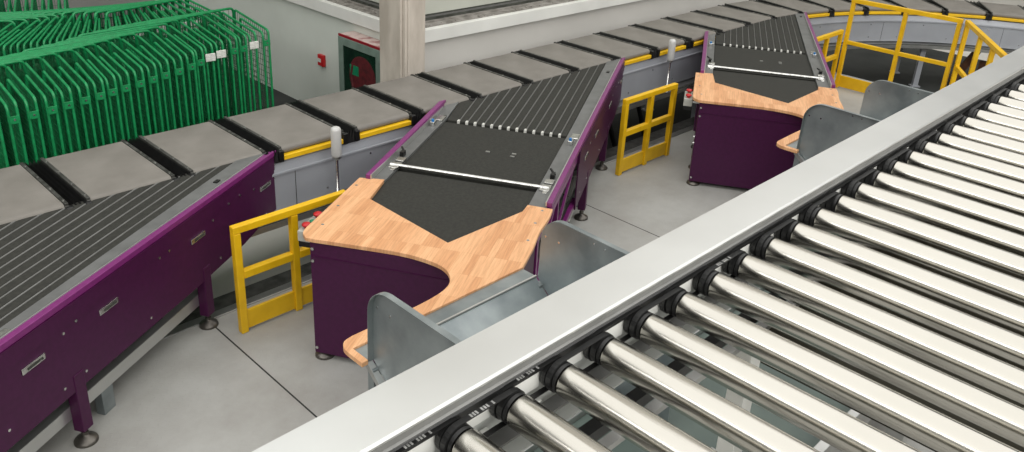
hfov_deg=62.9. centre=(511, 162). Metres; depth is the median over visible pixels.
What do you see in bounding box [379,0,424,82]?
wall column
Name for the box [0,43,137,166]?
roll cage
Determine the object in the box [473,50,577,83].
carriage
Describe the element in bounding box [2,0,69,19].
roll cage
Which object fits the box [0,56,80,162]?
roll cage
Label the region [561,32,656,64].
carriage
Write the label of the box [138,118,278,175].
carriage
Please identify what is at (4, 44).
roll cage
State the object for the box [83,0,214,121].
roll cage
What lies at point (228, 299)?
trim
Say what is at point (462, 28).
trim
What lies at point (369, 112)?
carriage
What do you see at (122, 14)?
roll cage
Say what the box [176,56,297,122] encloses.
strip
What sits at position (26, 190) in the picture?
carriage
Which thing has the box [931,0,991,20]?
carriage
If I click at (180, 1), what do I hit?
roll cage
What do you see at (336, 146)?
lamp
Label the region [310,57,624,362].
chute
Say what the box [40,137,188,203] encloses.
carriage
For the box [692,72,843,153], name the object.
countertop
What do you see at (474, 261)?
countertop
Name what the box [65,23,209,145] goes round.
roll cage
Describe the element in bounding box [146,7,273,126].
roll cage
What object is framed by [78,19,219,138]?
roll cage
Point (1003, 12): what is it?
carriage
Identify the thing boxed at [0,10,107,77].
roll cage
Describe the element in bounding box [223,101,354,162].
carriage
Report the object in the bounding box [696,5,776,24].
carriage
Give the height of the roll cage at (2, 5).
1.686 m
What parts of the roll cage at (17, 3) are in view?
frame, frame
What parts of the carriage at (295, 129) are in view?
edge plate, edge plate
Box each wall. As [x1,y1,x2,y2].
[4,0,155,27]
[156,0,379,99]
[425,0,748,71]
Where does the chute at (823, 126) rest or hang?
on the floor at (222, 388)
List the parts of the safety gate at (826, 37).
post, rail, rail, post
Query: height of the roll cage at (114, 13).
1.686 m
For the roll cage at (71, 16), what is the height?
1.686 m
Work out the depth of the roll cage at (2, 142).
6.60 m
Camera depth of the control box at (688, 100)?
8.70 m
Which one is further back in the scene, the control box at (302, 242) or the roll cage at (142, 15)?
the roll cage at (142, 15)
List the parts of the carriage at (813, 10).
edge plate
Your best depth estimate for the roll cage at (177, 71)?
8.08 m
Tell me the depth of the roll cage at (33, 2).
9.52 m
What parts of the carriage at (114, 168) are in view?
edge plate, edge plate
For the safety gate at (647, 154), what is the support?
on the floor at (222, 388)
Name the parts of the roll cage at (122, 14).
frame, frame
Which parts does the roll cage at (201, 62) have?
frame, frame, frame, frame, bracket plate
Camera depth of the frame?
10.33 m
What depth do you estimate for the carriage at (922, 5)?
13.27 m
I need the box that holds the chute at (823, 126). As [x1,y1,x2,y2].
[787,80,932,166]
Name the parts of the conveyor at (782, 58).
panel, rail, cross rod, rail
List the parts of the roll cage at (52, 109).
frame, frame, frame, bracket plate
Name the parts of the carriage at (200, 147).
edge plate, edge plate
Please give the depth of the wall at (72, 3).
13.32 m
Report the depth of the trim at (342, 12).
10.14 m
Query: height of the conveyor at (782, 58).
1.025 m
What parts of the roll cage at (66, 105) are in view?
frame, frame, frame, bracket plate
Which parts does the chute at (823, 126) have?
support post, plate, plate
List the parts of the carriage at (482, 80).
edge plate, edge plate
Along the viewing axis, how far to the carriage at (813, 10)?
12.73 m
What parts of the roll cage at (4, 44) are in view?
frame, frame, frame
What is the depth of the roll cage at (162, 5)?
9.14 m
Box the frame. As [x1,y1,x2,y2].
[250,14,1023,237]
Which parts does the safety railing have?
post, kick plate, rail, post, rail, post, post, rail, post, rail, post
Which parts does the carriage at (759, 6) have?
edge plate, edge plate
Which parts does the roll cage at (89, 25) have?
frame, frame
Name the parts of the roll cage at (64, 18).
frame, frame, frame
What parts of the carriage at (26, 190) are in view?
edge plate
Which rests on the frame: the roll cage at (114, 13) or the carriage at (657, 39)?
the carriage at (657, 39)
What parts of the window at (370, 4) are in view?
frame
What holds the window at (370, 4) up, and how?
in the wall at (298, 33)
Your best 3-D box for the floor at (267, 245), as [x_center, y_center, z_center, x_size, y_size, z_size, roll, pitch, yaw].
[5.043,0.429,9.831,23.000,0.200,40.000,23,30,39]
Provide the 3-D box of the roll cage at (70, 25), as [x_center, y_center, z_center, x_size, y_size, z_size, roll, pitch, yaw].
[-5.029,-0.690,8.767,1.077,1.686,0.786,-4,24,-15]
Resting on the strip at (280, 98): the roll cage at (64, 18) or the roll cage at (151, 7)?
the roll cage at (151, 7)
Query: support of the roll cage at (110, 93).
on the strip at (280, 98)
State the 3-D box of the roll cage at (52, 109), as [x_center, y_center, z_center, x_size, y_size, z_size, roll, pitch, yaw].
[-4.401,0.101,6.994,1.077,1.686,0.786,-18,31,-40]
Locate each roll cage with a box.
[0,0,9,30]
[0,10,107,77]
[0,13,67,90]
[0,13,84,143]
[0,14,61,83]
[0,15,52,140]
[0,16,48,153]
[0,18,31,93]
[0,20,24,76]
[0,40,151,162]
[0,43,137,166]
[0,46,124,165]
[0,49,112,159]
[0,52,97,151]
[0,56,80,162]
[0,60,65,157]
[0,64,46,163]
[0,82,28,165]
[0,122,9,168]
[1,11,101,93]
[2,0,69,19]
[2,9,126,132]
[5,0,53,18]
[5,13,93,55]
[6,0,21,34]
[8,36,163,157]
[12,8,130,65]
[21,6,143,46]
[22,0,40,42]
[22,33,176,153]
[30,5,153,66]
[33,13,86,148]
[40,2,166,42]
[40,30,189,150]
[50,1,177,128]
[54,26,201,146]
[61,0,195,117]
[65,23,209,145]
[72,0,205,123]
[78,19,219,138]
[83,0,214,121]
[92,17,229,139]
[94,0,215,55]
[105,0,230,113]
[108,14,243,134]
[120,12,251,137]
[132,10,261,129]
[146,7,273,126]
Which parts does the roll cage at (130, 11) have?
frame, frame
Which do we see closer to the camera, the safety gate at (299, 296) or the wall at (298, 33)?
the safety gate at (299, 296)
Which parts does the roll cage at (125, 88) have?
frame, frame, frame, bracket plate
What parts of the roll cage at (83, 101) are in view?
frame, frame, frame, bracket plate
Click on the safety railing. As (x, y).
(850, 83)
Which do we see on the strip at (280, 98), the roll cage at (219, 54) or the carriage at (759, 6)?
the roll cage at (219, 54)
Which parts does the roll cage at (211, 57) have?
frame, frame, frame, tag plate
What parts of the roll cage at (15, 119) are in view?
frame, bracket plate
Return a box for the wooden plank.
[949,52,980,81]
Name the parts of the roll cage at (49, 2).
frame, frame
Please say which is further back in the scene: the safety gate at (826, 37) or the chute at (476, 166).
the safety gate at (826, 37)
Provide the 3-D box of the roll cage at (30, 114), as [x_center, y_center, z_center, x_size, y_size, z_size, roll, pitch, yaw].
[-4.485,0.148,6.875,1.077,1.686,0.786,-18,31,-40]
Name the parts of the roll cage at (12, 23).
frame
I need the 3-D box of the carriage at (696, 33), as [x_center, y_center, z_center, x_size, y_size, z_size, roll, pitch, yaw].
[2.210,-1.745,11.127,0.934,0.125,0.752,23,30,39]
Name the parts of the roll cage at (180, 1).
frame, frame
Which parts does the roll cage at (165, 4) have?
frame, frame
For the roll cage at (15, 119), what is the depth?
6.74 m
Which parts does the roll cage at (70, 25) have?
frame, frame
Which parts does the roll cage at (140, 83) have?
frame, frame, frame, frame, bracket plate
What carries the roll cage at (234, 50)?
on the strip at (280, 98)
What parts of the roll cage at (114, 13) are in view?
frame, frame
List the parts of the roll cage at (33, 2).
frame, frame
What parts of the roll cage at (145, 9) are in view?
frame, frame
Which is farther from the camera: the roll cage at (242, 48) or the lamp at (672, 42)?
the lamp at (672, 42)
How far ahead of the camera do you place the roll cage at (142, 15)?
8.97 m
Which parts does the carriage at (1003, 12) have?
edge plate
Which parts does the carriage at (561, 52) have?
edge plate, edge plate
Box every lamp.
[330,126,341,190]
[664,39,675,92]
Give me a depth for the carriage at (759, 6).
12.52 m
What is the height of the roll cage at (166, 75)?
1.686 m
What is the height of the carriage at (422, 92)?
0.125 m
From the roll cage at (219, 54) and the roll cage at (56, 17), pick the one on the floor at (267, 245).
the roll cage at (56, 17)
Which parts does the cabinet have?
glass, panel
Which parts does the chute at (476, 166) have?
sensor arm, rail, cross rod, sensor arm, frame, leg, rail, panel, leg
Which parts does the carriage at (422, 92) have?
edge plate, edge plate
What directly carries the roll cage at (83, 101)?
on the floor at (267, 245)
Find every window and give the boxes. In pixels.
[343,0,378,11]
[425,0,554,22]
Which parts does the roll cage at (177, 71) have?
frame, frame, frame, frame, bracket plate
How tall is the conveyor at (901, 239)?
2.642 m
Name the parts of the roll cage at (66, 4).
frame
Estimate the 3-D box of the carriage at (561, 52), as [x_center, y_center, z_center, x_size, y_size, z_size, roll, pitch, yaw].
[0.663,-1.200,9.654,0.934,0.125,0.752,23,30,39]
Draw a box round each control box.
[297,211,321,247]
[683,89,699,109]
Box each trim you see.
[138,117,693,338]
[286,0,379,32]
[425,0,640,42]
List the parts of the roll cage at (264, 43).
frame, frame, frame, frame, bracket plate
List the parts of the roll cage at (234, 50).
frame, frame, frame, frame, bracket plate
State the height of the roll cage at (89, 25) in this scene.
1.686 m
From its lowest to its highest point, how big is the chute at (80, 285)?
1.025 m
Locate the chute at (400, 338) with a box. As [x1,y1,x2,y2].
[355,220,673,420]
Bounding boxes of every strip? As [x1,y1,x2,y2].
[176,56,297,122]
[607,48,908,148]
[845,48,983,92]
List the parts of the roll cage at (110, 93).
frame, frame, frame, bracket plate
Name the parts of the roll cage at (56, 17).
frame, frame, frame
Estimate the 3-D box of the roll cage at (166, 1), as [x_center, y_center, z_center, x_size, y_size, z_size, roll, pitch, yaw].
[-3.846,-0.914,9.441,0.786,1.686,1.077,19,28,33]
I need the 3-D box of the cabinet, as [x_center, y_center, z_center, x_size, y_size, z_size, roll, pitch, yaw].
[-1.731,-1.052,10.010,0.856,0.866,0.242,23,30,39]
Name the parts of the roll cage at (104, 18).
frame, frame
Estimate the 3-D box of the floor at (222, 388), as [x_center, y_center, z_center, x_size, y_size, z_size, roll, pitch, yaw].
[2.137,3.755,1.166,14.120,0.400,22.700,23,30,39]
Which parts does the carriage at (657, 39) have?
edge plate, edge plate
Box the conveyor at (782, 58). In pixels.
[686,12,835,188]
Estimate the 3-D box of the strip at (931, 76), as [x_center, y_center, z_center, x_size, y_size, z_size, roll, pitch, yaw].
[11.469,0.475,10.267,14.390,0.012,4.180,23,30,39]
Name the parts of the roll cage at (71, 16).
frame, frame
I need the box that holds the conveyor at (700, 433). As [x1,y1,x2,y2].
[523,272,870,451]
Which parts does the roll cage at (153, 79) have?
frame, frame, frame, frame, bracket plate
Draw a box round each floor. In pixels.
[10,73,933,451]
[166,0,1023,314]
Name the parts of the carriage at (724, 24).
edge plate, edge plate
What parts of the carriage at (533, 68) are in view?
edge plate, edge plate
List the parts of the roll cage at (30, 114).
frame, frame, bracket plate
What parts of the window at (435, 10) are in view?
pane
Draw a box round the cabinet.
[338,31,379,91]
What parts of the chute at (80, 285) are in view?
leg, rail, leg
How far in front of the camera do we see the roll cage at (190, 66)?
8.21 m
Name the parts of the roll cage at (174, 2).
frame, frame, frame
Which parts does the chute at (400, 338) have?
support post, plate, plate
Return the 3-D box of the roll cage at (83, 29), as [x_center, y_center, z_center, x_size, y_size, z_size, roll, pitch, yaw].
[-4.953,-0.707,8.816,1.077,1.686,0.786,-5,24,-18]
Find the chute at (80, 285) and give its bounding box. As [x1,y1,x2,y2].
[0,150,275,451]
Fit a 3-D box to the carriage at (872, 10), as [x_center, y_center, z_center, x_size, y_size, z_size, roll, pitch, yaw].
[5.803,-2.533,13.427,0.823,0.125,0.969,-2,24,-12]
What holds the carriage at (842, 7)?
on the frame
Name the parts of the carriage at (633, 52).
edge plate, edge plate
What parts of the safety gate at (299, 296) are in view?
post, rail, kick plate, rail, post, rail, kick plate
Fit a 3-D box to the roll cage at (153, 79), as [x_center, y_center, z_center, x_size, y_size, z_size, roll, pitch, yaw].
[-3.931,-0.225,7.817,1.077,1.686,0.786,-19,32,-42]
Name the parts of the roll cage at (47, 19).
frame, frame, frame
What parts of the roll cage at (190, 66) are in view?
frame, frame, frame, frame, bracket plate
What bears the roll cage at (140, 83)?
on the strip at (280, 98)
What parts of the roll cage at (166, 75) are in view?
frame, frame, frame, frame, bracket plate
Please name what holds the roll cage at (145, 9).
on the strip at (280, 98)
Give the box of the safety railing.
[835,0,1006,92]
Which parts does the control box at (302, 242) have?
plate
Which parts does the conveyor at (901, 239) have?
socket plate, socket plate, socket plate, socket plate, socket plate, socket plate, socket plate, hanger post, socket plate, support leg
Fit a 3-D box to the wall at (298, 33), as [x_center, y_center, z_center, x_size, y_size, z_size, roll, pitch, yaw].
[-3.549,-1.910,12.002,6.600,1.540,0.280,23,30,39]
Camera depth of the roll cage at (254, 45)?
9.03 m
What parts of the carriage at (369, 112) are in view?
edge plate, edge plate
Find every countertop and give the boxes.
[303,178,552,366]
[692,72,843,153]
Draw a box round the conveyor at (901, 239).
[252,46,1023,451]
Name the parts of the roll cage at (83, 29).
frame, frame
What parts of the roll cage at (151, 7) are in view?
frame, frame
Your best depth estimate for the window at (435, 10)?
10.03 m
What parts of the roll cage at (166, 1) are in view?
frame, frame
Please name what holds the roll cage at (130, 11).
on the strip at (280, 98)
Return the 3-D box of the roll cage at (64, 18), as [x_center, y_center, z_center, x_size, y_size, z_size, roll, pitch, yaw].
[-5.177,-0.656,8.668,1.077,1.686,0.786,-1,24,-10]
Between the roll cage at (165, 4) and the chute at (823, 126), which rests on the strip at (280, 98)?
the roll cage at (165, 4)
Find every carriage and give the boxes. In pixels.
[0,159,84,224]
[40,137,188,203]
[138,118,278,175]
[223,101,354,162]
[298,86,420,140]
[363,73,479,118]
[421,61,530,97]
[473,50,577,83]
[519,41,618,70]
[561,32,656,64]
[600,24,690,56]
[634,17,721,47]
[667,11,749,32]
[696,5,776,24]
[725,0,803,17]
[762,0,834,17]
[807,0,868,15]
[849,0,904,14]
[890,0,947,15]
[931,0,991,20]
[978,1,1023,22]
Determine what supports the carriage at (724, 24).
on the frame
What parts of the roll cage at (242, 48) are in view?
frame, frame, frame, bracket plate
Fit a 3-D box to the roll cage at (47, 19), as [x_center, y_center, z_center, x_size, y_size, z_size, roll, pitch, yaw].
[-5.320,-0.620,8.567,1.077,1.686,0.786,1,23,-5]
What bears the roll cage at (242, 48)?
on the strip at (280, 98)
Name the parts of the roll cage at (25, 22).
frame, frame, frame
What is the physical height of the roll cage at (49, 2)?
1.686 m
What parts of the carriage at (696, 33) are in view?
edge plate, edge plate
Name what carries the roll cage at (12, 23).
on the floor at (267, 245)
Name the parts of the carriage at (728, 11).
edge plate, edge plate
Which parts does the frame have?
leg, leg, leg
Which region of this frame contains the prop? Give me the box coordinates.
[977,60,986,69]
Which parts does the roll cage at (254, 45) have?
frame, frame, frame, frame, tag plate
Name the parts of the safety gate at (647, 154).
post, kick plate, rail, post, rail, kick plate, rail, post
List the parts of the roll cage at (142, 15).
frame, frame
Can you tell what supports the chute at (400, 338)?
on the floor at (222, 388)
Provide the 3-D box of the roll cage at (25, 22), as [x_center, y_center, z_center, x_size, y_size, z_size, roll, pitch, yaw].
[-5.476,-0.574,8.438,1.077,1.686,0.786,2,23,-3]
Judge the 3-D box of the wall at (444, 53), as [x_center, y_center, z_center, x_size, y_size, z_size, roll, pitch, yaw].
[7.268,-3.800,17.797,0.280,1.540,24.140,23,30,39]
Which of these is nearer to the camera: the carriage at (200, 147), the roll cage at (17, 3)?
the carriage at (200, 147)
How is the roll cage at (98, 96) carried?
on the floor at (267, 245)
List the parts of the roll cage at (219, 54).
frame, frame, frame, frame, tag plate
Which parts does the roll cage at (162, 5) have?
frame, frame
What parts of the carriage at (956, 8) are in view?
edge plate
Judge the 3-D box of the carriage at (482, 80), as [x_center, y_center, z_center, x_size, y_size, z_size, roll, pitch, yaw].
[-0.369,-0.836,8.672,0.934,0.125,0.752,23,30,39]
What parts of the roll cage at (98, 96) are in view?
frame, frame, frame, bracket plate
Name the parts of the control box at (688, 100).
plate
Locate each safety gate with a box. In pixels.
[229,189,345,333]
[615,83,677,175]
[817,29,843,79]

